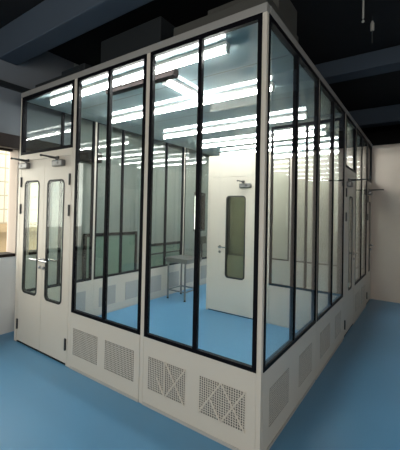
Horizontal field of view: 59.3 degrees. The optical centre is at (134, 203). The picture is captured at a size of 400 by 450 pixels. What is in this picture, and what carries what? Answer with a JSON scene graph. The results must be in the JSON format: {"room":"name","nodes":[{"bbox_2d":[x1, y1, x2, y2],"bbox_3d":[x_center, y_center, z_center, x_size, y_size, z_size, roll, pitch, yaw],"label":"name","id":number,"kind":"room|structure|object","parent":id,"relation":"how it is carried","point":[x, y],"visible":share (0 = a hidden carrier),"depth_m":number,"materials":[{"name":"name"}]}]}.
{"room":"clean room","nodes":[
{"label":"clean room","id":0,"kind":"room"},
{"bbox_2d":[0,51,209,334],"bbox_3d":[-0.775,-0.201,5.066,0.200,3.550,13.900,0,-1,40],"label":"wall","id":1,"kind":"structure","parent":0,"point":[133,142],"depth_m":5.24,"materials":[{"name":"grey paint"}]},
{"bbox_2d":[0,147,14,257],"bbox_3d":[-1.977,-0.085,3.641,0.202,1.395,1.480,0,-1,40],"label":"window","id":2,"kind":"structure","parent":1,"relation":"in","point":[2,254],"depth_m":4.11,"materials":[{"name":"black"}]},
{"bbox_2d":[0,80,30,92],"bbox_3d":[-0.651,-1.354,5.007,0.049,0.060,13.700,0,-1,40],"label":"trim","id":3,"kind":"structure","parent":1,"relation":"attached to","point":[4,84],"depth_m":4.06,"materials":[{"name":"black metal"}]},
{"bbox_2d":[6,150,30,255],"bbox_3d":[-1.443,-0.060,4.283,0.202,1.395,0.190,0,-1,40],"label":"trim","id":4,"kind":"structure","parent":1,"relation":"attached to","point":[13,183],"depth_m":4.21,"materials":[{"name":"beige"}]},
{"bbox_2d":[29,249,36,254],"bbox_3d":[-1.276,-0.052,4.462,0.202,1.395,0.300,0,-1,40],"label":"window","id":5,"kind":"structure","parent":1,"relation":"in","point":[31,252],"depth_m":4.34,"materials":[{"name":"black"}]},
{"bbox_2d":[0,132,101,162],"bbox_3d":[-1.459,-0.730,4.027,0.099,0.155,2.900,0,-1,40],"label":"trim","id":6,"kind":"structure","parent":1,"relation":"attached to","point":[9,141],"depth_m":4.21,"materials":[{"name":"black metal"}]},
{"bbox_2d":[193,192,205,230],"bbox_3d":[1.394,0.176,7.527,0.110,0.840,0.480,0,-1,40],"label":"window","id":7,"kind":"structure","parent":1,"relation":"in","point":[202,194],"depth_m":7.67,"materials":[{"name":"black"}]},
{"bbox_2d":[200,236,205,256],"bbox_3d":[1.478,1.198,7.519,0.060,0.960,0.280,0,-1,40],"label":"junction box","id":8,"kind":"object","parent":1,"relation":"attached to","point":[202,238],"visible":0.46,"depth_m":7.51,"materials":[{"name":"grey plastic"}]},
{"bbox_2d":[0,284,399,449],"bbox_3d":[2.310,1.649,2.360,8.430,0.100,13.900,0,-1,40],"label":"floor","id":9,"kind":"structure","parent":0,"point":[353,403],"depth_m":2.75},
{"bbox_2d":[14,98,21,339],"bbox_3d":[-1.303,0.167,3.880,0.030,2.744,0.034,0,-1,40],"label":"post","id":10,"kind":"object","parent":9,"relation":"on","point":[21,98],"visible":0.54,"depth_m":3.86,"materials":[{"name":"white metal"}]},
{"bbox_2d":[25,102,95,313],"bbox_3d":[-0.936,0.184,4.311,0.037,2.744,1.094,0,-1,40],"label":"wall panel","id":11,"kind":"object","parent":9,"relation":"on","point":[83,287],"visible":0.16,"depth_m":4.54,"materials":[{"name":"white metal"}]},
{"bbox_2d":[67,78,77,366],"bbox_3d":[-0.581,0.172,3.262,0.045,2.744,0.030,0,-1,40],"label":"wall post","id":12,"kind":"object","parent":9,"relation":"on","point":[76,80],"visible":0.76,"depth_m":3.25,"materials":[{"name":"white metal"}]},
{"bbox_2d":[90,122,97,313],"bbox_3d":[-0.568,0.201,4.742,0.030,2.744,0.038,0,-1,40],"label":"wall post","id":13,"kind":"object","parent":9,"relation":"on","point":[96,122],"visible":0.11,"depth_m":4.73,"materials":[{"name":"white metal"}]},
{"bbox_2d":[69,54,146,401],"bbox_3d":[-0.245,0.175,2.974,0.838,2.744,0.037,0,-1,40],"label":"wall panel","id":14,"kind":"object","parent":9,"relation":"on","point":[105,351],"visible":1,"depth_m":2.95,"materials":[{"name":"white metal"}]},
{"bbox_2d":[72,328,96,365],"bbox_3d":[-0.450,1.285,3.082,0.330,0.250,0.001,0,-1,40],"label":"vent grille","id":15,"kind":"object","parent":14,"relation":"attached to","point":[84,342],"depth_m":3.08,"materials":[{"name":"grey metal"}]},
{"bbox_2d":[104,340,133,381],"bbox_3d":[-0.130,1.288,2.810,0.330,0.250,0.003,0,-1,40],"label":"vent grille","id":16,"kind":"object","parent":14,"relation":"attached to","point":[118,356],"depth_m":2.80,"materials":[{"name":"grey metal"}]},
{"bbox_2d":[82,231,136,278],"bbox_3d":[-0.355,1.020,5.323,0.040,1.140,1.170,0,-1,40],"label":"railing","id":17,"kind":"object","parent":9,"relation":"on","point":[84,253],"visible":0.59,"depth_m":5.11,"materials":[{"name":"black"}]},
{"bbox_2d":[92,123,141,315],"bbox_3d":[-0.196,0.219,5.180,0.037,2.744,1.110,0,-1,40],"label":"wall panel","id":18,"kind":"object","parent":9,"relation":"on","point":[122,292],"visible":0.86,"depth_m":5.14,"materials":[{"name":"white metal"}]},
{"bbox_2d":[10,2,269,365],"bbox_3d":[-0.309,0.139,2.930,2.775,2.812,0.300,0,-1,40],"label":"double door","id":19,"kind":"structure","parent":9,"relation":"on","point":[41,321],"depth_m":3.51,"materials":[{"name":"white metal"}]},
{"bbox_2d":[139,53,150,403],"bbox_3d":[0.090,0.178,2.689,0.037,2.744,0.030,0,-1,40],"label":"wall post","id":20,"kind":"object","parent":9,"relation":"on","point":[148,54],"visible":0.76,"depth_m":2.68,"materials":[{"name":"white metal"}]},
{"bbox_2d":[151,241,179,254],"bbox_3d":[0.537,1.180,6.370,0.040,0.905,1.170,0,-1,40],"label":"railing","id":21,"kind":"object","parent":9,"relation":"on","point":[174,242],"visible":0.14,"depth_m":6.46,"materials":[{"name":"black"}]},
{"bbox_2d":[150,139,184,299],"bbox_3d":[0.550,0.254,6.054,0.037,2.744,1.110,0,-1,40],"label":"wall panel","id":22,"kind":"object","parent":9,"relation":"on","point":[158,286],"visible":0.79,"depth_m":6.05,"materials":[{"name":"white metal"}]},
{"bbox_2d":[165,255,201,301],"bbox_3d":[0.850,1.279,5.921,0.440,0.705,0.500,0,-1,40],"label":"work table","id":23,"kind":"object","parent":9,"relation":"on","point":[182,259],"visible":0.82,"depth_m":5.83,"materials":[{"name":"silver metal"}]},
{"bbox_2d":[182,148,185,288],"bbox_3d":[0.924,0.272,6.491,0.030,2.744,0.038,0,-1,40],"label":"wall post","id":24,"kind":"object","parent":9,"relation":"on","point":[185,148],"visible":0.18,"depth_m":6.48,"materials":[{"name":"white metal"}]},
{"bbox_2d":[182,148,211,290],"bbox_3d":[1.296,0.290,6.929,0.037,2.744,1.110,0,-1,40],"label":"wall panel","id":25,"kind":"object","parent":9,"relation":"on","point":[203,264],"visible":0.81,"depth_m":6.71,"materials":[{"name":"white metal"}]},
{"bbox_2d":[142,12,262,449],"bbox_3d":[0.436,0.181,2.388,0.876,2.744,0.044,0,-1,40],"label":"wall panel","id":26,"kind":"object","parent":9,"relation":"on","point":[213,395],"visible":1,"depth_m":2.36,"materials":[{"name":"white metal"}]},
{"bbox_2d":[147,356,185,405],"bbox_3d":[0.228,1.290,2.499,0.338,0.256,0.012,0,-1,40],"label":"vent grille","id":27,"kind":"object","parent":26,"relation":"attached to","point":[166,379],"depth_m":2.49,"materials":[{"name":"grey metal"}]},
{"bbox_2d":[197,375,245,433],"bbox_3d":[0.559,1.293,2.217,0.334,0.256,0.011,0,-1,40],"label":"vent grille","id":28,"kind":"object","parent":26,"relation":"attached to","point":[220,402],"depth_m":2.21,"materials":[{"name":"grey metal"}]},
{"bbox_2d":[227,199,228,260],"bbox_3d":[1.930,0.320,7.672,0.037,2.744,0.764,0,-1,40],"label":"wall panel","id":29,"kind":"object","parent":9,"relation":"on","point":[228,199],"visible":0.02,"depth_m":7.93,"materials":[{"name":"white metal"}]},
{"bbox_2d":[206,151,270,322],"bbox_3d":[1.446,0.447,4.942,0.944,2.360,0.281,0,-2,45],"label":"door","id":30,"kind":"structure","parent":9,"relation":"on","point":[233,175],"depth_m":5.06,"materials":[{"name":"white metal"}]},
{"bbox_2d":[228,156,290,284],"bbox_3d":[2.717,0.336,7.529,1.339,2.744,0.037,0,-1,40],"label":"wall panel","id":31,"kind":"object","parent":9,"relation":"on","point":[280,267],"visible":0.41,"depth_m":7.24,"materials":[{"name":"white metal"}]},
{"bbox_2d":[255,11,268,449],"bbox_3d":[0.785,0.184,2.099,0.030,2.744,0.034,0,-1,40],"label":"post","id":32,"kind":"object","parent":9,"relation":"on","point":[265,25],"visible":1,"depth_m":2.09,"materials":[{"name":"white metal"}]},
{"bbox_2d":[288,156,291,285],"bbox_3d":[3.264,0.341,7.063,0.096,2.744,0.030,0,-1,40],"label":"wall post","id":33,"kind":"object","parent":9,"relation":"on","point":[291,156],"visible":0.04,"depth_m":7.08,"materials":[{"name":"white metal"}]},
{"bbox_2d":[262,13,319,449],"bbox_3d":[1.223,0.204,2.611,0.037,2.744,1.310,0,-1,40],"label":"wall panel","id":34,"kind":"object","parent":9,"relation":"on","point":[289,372],"visible":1,"depth_m":2.59,"materials":[{"name":"white metal"}]},
{"bbox_2d":[269,368,289,427],"bbox_3d":[0.992,1.306,2.326,0.001,0.250,0.415,0,-1,40],"label":"vent grille","id":35,"kind":"object","parent":34,"relation":"attached to","point":[279,389],"depth_m":2.31,"materials":[{"name":"grey metal"}]},
{"bbox_2d":[299,343,311,387],"bbox_3d":[1.424,1.326,2.831,0.001,0.250,0.405,0,-1,40],"label":"vent grille","id":36,"kind":"object","parent":34,"relation":"attached to","point":[305,356],"depth_m":2.82,"materials":[{"name":"grey metal"}]},
{"bbox_2d":[270,6,371,145],"bbox_3d":[2.577,-1.132,4.198,0.054,0.056,5.369,0,-1,40],"label":"rail","id":37,"kind":"object","parent":34,"relation":"on","point":[273,13],"visible":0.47,"depth_m":2.85,"materials":[{"name":"silver metal"}]},
{"bbox_2d":[27,23,351,155],"bbox_3d":[1.521,-1.096,5.064,2.703,0.033,5.348,0,-1,40],"label":"ceiling panel","id":38,"kind":"object","parent":37,"relation":"attached to","point":[235,70],"visible":0.51,"depth_m":3.75,"materials":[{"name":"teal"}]},
{"bbox_2d":[50,91,71,105],"bbox_3d":[-0.761,-1.114,3.658,0.363,0.097,0.068,0,-1,40],"label":"strip light","id":39,"kind":"object","parent":38,"relation":"attached to","point":[66,96],"depth_m":3.66,"materials":[{"name":"white plastic"}]},
{"bbox_2d":[35,63,91,87],"bbox_3d":[-0.636,-1.310,3.908,0.760,0.241,0.650,0,-1,40],"label":"filter","id":40,"kind":"object","parent":38,"relation":"on","point":[83,66],"visible":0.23,"depth_m":3.57,"materials":[{"name":"black metal"}]},
{"bbox_2d":[82,79,107,95],"bbox_3d":[-0.361,-1.115,3.316,0.354,0.088,0.068,0,-1,40],"label":"strip light","id":41,"kind":"object","parent":38,"relation":"attached to","point":[101,85],"depth_m":3.30,"materials":[{"name":"white plastic"}]},
{"bbox_2d":[112,111,141,123],"bbox_3d":[-0.077,-1.088,4.336,0.492,0.089,0.068,0,-1,40],"label":"strip light","id":42,"kind":"object","parent":38,"relation":"attached to","point":[138,114],"depth_m":4.33,"materials":[{"name":"white plastic"}]},
{"bbox_2d":[113,67,143,86],"bbox_3d":[-0.035,-1.106,3.038,0.353,0.102,0.068,0,-1,40],"label":"strip light","id":43,"kind":"object","parent":38,"relation":"attached to","point":[137,74],"depth_m":3.03,"materials":[{"name":"white plastic"}]},
{"bbox_2d":[101,16,175,62],"bbox_3d":[0.167,-1.415,3.523,0.760,0.476,0.700,0,-1,40],"label":"filter","id":44,"kind":"object","parent":38,"relation":"on","point":[158,29],"visible":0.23,"depth_m":3.19,"materials":[{"name":"black metal"}]},
{"bbox_2d":[106,68,178,94],"bbox_3d":[0.048,-1.122,3.179,0.810,0.059,0.080,0,-1,40],"label":"ceiling light","id":45,"kind":"object","parent":38,"relation":"attached to","point":[173,73],"visible":0.64,"depth_m":3.13,"materials":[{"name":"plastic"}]},
{"bbox_2d":[155,99,196,113],"bbox_3d":[0.480,-1.081,3.861,0.550,0.093,0.068,0,-1,40],"label":"strip light","id":46,"kind":"object","parent":38,"relation":"attached to","point":[189,103],"depth_m":3.84,"materials":[{"name":"white plastic"}]},
{"bbox_2d":[155,50,197,73],"bbox_3d":[0.347,-1.109,2.712,0.393,0.089,0.068,0,-1,40],"label":"strip light","id":47,"kind":"object","parent":38,"relation":"attached to","point":[192,57],"depth_m":2.69,"materials":[{"name":"white plastic"}]},
{"bbox_2d":[163,129,196,138],"bbox_3d":[0.706,-1.057,5.205,0.592,0.078,0.068,0,-1,40],"label":"strip light","id":48,"kind":"object","parent":38,"relation":"attached to","point":[194,131],"depth_m":5.20,"materials":[{"name":"white plastic"}]},
{"bbox_2d":[162,79,204,102],"bbox_3d":[0.493,-1.100,3.331,0.068,0.075,0.680,0,-1,40],"label":"strip light","id":49,"kind":"object","parent":38,"relation":"attached to","point":[173,83],"visible":0.68,"depth_m":3.27,"materials":[{"name":"white plastic"}]},
{"bbox_2d":[204,41,229,59],"bbox_3d":[0.615,-1.101,2.484,0.198,0.099,0.068,0,-1,40],"label":"strip light","id":50,"kind":"object","parent":38,"relation":"attached to","point":[217,49],"depth_m":2.48,"materials":[{"name":"white plastic"}]},
{"bbox_2d":[202,138,255,147],"bbox_3d":[1.601,-1.023,5.808,0.955,0.078,0.068,0,-1,40],"label":"strip light","id":51,"kind":"object","parent":38,"relation":"attached to","point":[249,140],"depth_m":5.78,"materials":[{"name":"white plastic"}]},
{"bbox_2d":[203,120,255,132],"bbox_3d":[1.305,-1.048,4.694,0.756,0.087,0.068,0,-1,40],"label":"strip light","id":52,"kind":"object","parent":38,"relation":"attached to","point":[225,127],"depth_m":4.67,"materials":[{"name":"white plastic"}]},
{"bbox_2d":[203,85,256,104],"bbox_3d":[0.967,-1.083,3.445,0.563,0.082,0.068,0,-1,40],"label":"strip light","id":53,"kind":"object","parent":38,"relation":"attached to","point":[242,92],"depth_m":3.42,"materials":[{"name":"white plastic"}]},
{"bbox_2d":[174,0,297,41],"bbox_3d":[0.838,-1.392,2.785,0.740,0.436,0.750,0,-1,40],"label":"filter","id":54,"kind":"object","parent":38,"relation":"on","point":[284,9],"visible":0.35,"depth_m":2.57,"materials":[{"name":"grey metal"}]},
{"bbox_2d":[220,149,255,155],"bbox_3d":[2.024,-0.999,6.657,0.710,0.070,0.068,0,-1,40],"label":"strip light","id":55,"kind":"object","parent":38,"relation":"attached to","point":[249,150],"depth_m":6.62,"materials":[{"name":"white plastic"}]},
{"bbox_2d":[270,82,274,91],"bbox_3d":[1.293,-1.073,3.167,0.037,0.090,0.068,0,-1,40],"label":"strip light","id":56,"kind":"object","parent":38,"relation":"attached to","point":[272,85],"depth_m":3.16,"materials":[{"name":"white plastic"}]},
{"bbox_2d":[269,133,291,140],"bbox_3d":[2.255,-1.019,5.250,0.325,0.076,0.068,0,-1,40],"label":"strip light","id":57,"kind":"object","parent":38,"relation":"attached to","point":[283,136],"depth_m":5.23,"materials":[{"name":"white plastic"}]},
{"bbox_2d":[269,145,291,150],"bbox_3d":[2.634,-0.993,6.136,0.380,0.074,0.068,0,-1,40],"label":"strip light","id":58,"kind":"object","parent":38,"relation":"attached to","point":[281,147],"depth_m":6.10,"materials":[{"name":"white plastic"}]},
{"bbox_2d":[270,114,292,122],"bbox_3d":[1.836,-1.048,4.241,0.262,0.077,0.068,0,-1,40],"label":"strip light","id":59,"kind":"object","parent":38,"relation":"attached to","point":[282,118],"depth_m":4.23,"materials":[{"name":"white plastic"}]},
{"bbox_2d":[274,152,291,156],"bbox_3d":[2.980,-0.971,6.826,0.325,0.075,0.068,0,-1,40],"label":"strip light","id":60,"kind":"object","parent":38,"relation":"attached to","point":[279,154],"depth_m":6.82,"materials":[{"name":"white plastic"}]},
{"bbox_2d":[299,112,307,118],"bbox_3d":[2.029,-1.044,4.077,0.089,0.082,0.068,0,-1,40],"label":"strip light","id":61,"kind":"object","parent":38,"relation":"attached to","point":[303,115],"depth_m":4.07,"materials":[{"name":"white plastic"}]},
{"bbox_2d":[298,150,312,155],"bbox_3d":[3.294,-0.969,6.557,0.247,0.074,0.068,0,-1,40],"label":"strip light","id":62,"kind":"object","parent":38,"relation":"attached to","point":[302,152],"depth_m":6.55,"materials":[{"name":"white plastic"}]},
{"bbox_2d":[298,131,313,137],"bbox_3d":[2.529,-1.016,5.016,0.203,0.074,0.068,0,-1,40],"label":"strip light","id":63,"kind":"object","parent":38,"relation":"attached to","point":[300,134],"depth_m":5.02,"materials":[{"name":"white plastic"}]},
{"bbox_2d":[298,143,313,148],"bbox_3d":[2.954,-0.988,5.862,0.237,0.071,0.068,0,-1,40],"label":"strip light","id":64,"kind":"object","parent":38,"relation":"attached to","point":[312,144],"depth_m":5.87,"materials":[{"name":"white plastic"}]},
{"bbox_2d":[320,129,326,134],"bbox_3d":[2.704,-1.014,4.867,0.077,0.078,0.068,0,-1,40],"label":"strip light","id":65,"kind":"object","parent":38,"relation":"attached to","point":[324,131],"depth_m":4.85,"materials":[{"name":"white plastic"}]},
{"bbox_2d":[320,140,338,146],"bbox_3d":[3.224,-0.983,5.632,0.262,0.084,0.068,0,-1,40],"label":"strip light","id":66,"kind":"object","parent":38,"relation":"attached to","point":[327,143],"depth_m":5.63,"materials":[{"name":"white plastic"}]},
{"bbox_2d":[320,148,338,153],"bbox_3d":[3.602,-0.966,6.295,0.292,0.074,0.068,0,-1,40],"label":"strip light","id":67,"kind":"object","parent":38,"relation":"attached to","point":[328,150],"depth_m":6.30,"materials":[{"name":"white plastic"}]},
{"bbox_2d":[268,117,341,330],"bbox_3d":[2.186,0.290,4.420,0.835,2.690,0.037,0,-1,40],"label":"wall panel","id":68,"kind":"object","parent":9,"relation":"on","point":[279,295],"visible":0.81,"depth_m":4.41,"materials":[{"name":"white metal"}]},
{"bbox_2d":[315,84,319,379],"bbox_3d":[1.658,0.225,3.122,0.030,2.744,0.030,0,-1,40],"label":"wall post","id":69,"kind":"object","parent":9,"relation":"on","point":[319,84],"visible":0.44,"depth_m":3.11,"materials":[{"name":"white metal"}]},
{"bbox_2d":[296,151,347,292],"bbox_3d":[3.783,0.345,6.620,1.264,2.744,0.037,0,-1,40],"label":"wall panel","id":70,"kind":"object","parent":9,"relation":"on","point":[322,268],"visible":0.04,"depth_m":6.68,"materials":[{"name":"white metal"}]},
{"bbox_2d":[316,80,344,379],"bbox_3d":[2.088,0.245,3.625,0.037,2.744,1.293,0,-1,40],"label":"wall panel","id":71,"kind":"object","parent":9,"relation":"on","point":[329,319],"visible":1,"depth_m":3.63,"materials":[{"name":"white metal"}]},
{"bbox_2d":[320,323,329,358],"bbox_3d":[1.894,1.349,3.382,0.001,0.250,0.440,0,-1,40],"label":"vent grille","id":72,"kind":"object","parent":71,"relation":"attached to","point":[325,331],"depth_m":3.36,"materials":[{"name":"grey metal"}]},
{"bbox_2d":[335,311,340,338],"bbox_3d":[2.315,1.369,3.877,0.001,0.250,0.340,0,-1,40],"label":"vent grille","id":73,"kind":"object","parent":71,"relation":"attached to","point":[338,314],"depth_m":3.85,"materials":[{"name":"grey metal"}]},
{"bbox_2d":[342,113,345,338],"bbox_3d":[2.533,0.267,4.147,0.030,2.744,0.078,0,-1,40],"label":"wall post","id":74,"kind":"object","parent":9,"relation":"on","point":[345,113],"visible":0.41,"depth_m":4.14,"materials":[{"name":"white metal"}]},
{"bbox_2d":[354,127,356,292],"bbox_3d":[3.074,0.292,4.782,0.030,2.744,0.046,0,-1,40],"label":"wall post","id":75,"kind":"object","parent":9,"relation":"on","point":[356,127],"visible":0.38,"depth_m":4.77,"materials":[{"name":"white metal"}]},
{"bbox_2d":[343,114,368,338],"bbox_3d":[2.871,0.280,4.425,0.270,2.744,0.770,1,-1,36],"label":"door","id":76,"kind":"structure","parent":9,"relation":"on","point":[350,179],"depth_m":4.47,"materials":[{"name":"white metal"}]},
{"bbox_2d":[354,128,367,322],"bbox_3d":[3.476,0.311,5.253,0.037,2.744,1.190,0,-1,40],"label":"wall panel","id":77,"kind":"object","parent":9,"relation":"on","point":[361,142],"visible":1,"depth_m":5.21,"materials":[{"name":"white metal"}]},
{"bbox_2d":[355,290,359,311],"bbox_3d":[3.264,1.413,4.988,0.001,0.250,0.420,0,-1,40],"label":"vent grille","id":78,"kind":"object","parent":77,"relation":"attached to","point":[357,294],"depth_m":4.97,"materials":[{"name":"grey metal"}]},
{"bbox_2d":[361,285,364,303],"bbox_3d":[3.653,1.432,5.445,0.001,0.250,0.420,0,-1,40],"label":"vent grille","id":79,"kind":"object","parent":77,"relation":"attached to","point":[362,286],"depth_m":5.38,"materials":[{"name":"grey metal"}]},
{"bbox_2d":[370,187,371,294],"bbox_3d":[4.277,0.349,6.196,0.034,2.744,0.034,0,-1,40],"label":"post","id":80,"kind":"object","parent":9,"relation":"on","point":[371,187],"visible":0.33,"depth_m":6.17,"materials":[{"name":"white metal"}]},
{"bbox_2d":[0,0,399,132],"bbox_3d":[2.401,-1.999,2.430,8.430,0.100,13.900,0,-1,40],"label":"ceiling","id":81,"kind":"structure","parent":0,"point":[327,30],"depth_m":3.83,"materials":[{"name":"black paint"}]},
{"bbox_2d":[0,0,152,64],"bbox_3d":[1.555,-1.818,1.441,8.030,0.338,0.250,0,-1,40],"label":"beam","id":82,"kind":"structure","parent":81,"relation":"attached to","point":[49,24],"depth_m":3.33,"materials":[{"name":"paint"}]},
{"bbox_2d":[315,45,399,83],"bbox_3d":[3.629,-1.785,3.872,8.030,0.208,0.300,0,-1,40],"label":"beam","id":83,"kind":"structure","parent":81,"relation":"attached to","point":[386,60],"depth_m":4.36,"materials":[{"name":"blue concrete"}]},
{"bbox_2d":[362,0,364,22],"bbox_3d":[2.091,-1.797,3.120,0.024,0.292,0.024,0,-1,40],"label":"hanging rod","id":84,"kind":"object","parent":81,"relation":"hanging from","point":[363,21],"visible":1,"depth_m":3.11,"materials":[{"name":"grey metal"}]},
{"bbox_2d":[370,16,373,42],"bbox_3d":[2.442,-1.787,3.505,0.032,0.280,0.034,0,-1,40],"label":"socket","id":85,"kind":"object","parent":81,"relation":"hanging from","point":[372,22],"visible":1,"depth_m":3.50,"materials":[{"name":"black"}]},
{"bbox_2d":[348,104,399,128],"bbox_3d":[5.379,-1.652,5.924,8.030,0.308,0.300,0,-1,40],"label":"beam","id":86,"kind":"structure","parent":81,"relation":"attached to","point":[385,115],"depth_m":6.44,"materials":[{"name":"blue concrete"}]},
{"bbox_2d":[230,144,399,302],"bbox_3d":[5.185,0.342,5.562,8.230,2.780,0.140,0,-1,40],"label":"wall","id":87,"kind":"structure","parent":0,"point":[385,208],"depth_m":6.60,"materials":[{"name":"beige paint"}]},
{"bbox_2d":[366,143,383,303],"bbox_3d":[4.144,0.341,5.918,0.280,2.744,0.574,1,-1,34],"label":"door","id":88,"kind":"structure","parent":87,"relation":"in","point":[369,173],"depth_m":5.95,"materials":[{"name":"white metal"}]},
{"bbox_2d":[364,129,399,145],"bbox_3d":[6.875,0.036,7.539,8.230,3.550,0.200,0,-1,40],"label":"ceiling","id":89,"kind":"structure","parent":0,"point":[391,136],"depth_m":8.21,"materials":[{"name":"black paint"}]},
{"label":"outside","id":90,"kind":"structure","parent":0,"visible":0},
{"bbox_3d":[-11.901,2.000,12.824,26.770,0.100,60.000,0,-1,40],"label":"ground","id":91,"kind":"structure","parent":90,"visible":0},
{"bbox_2d":[0,150,38,251],"bbox_3d":[-1.238,-0.600,9.619,1.120,5.500,7.600,0,-1,40],"label":"building","id":92,"kind":"structure","parent":91,"relation":"on","point":[4,155],"depth_m":7.23,"materials":[{"name":"beige tile"}]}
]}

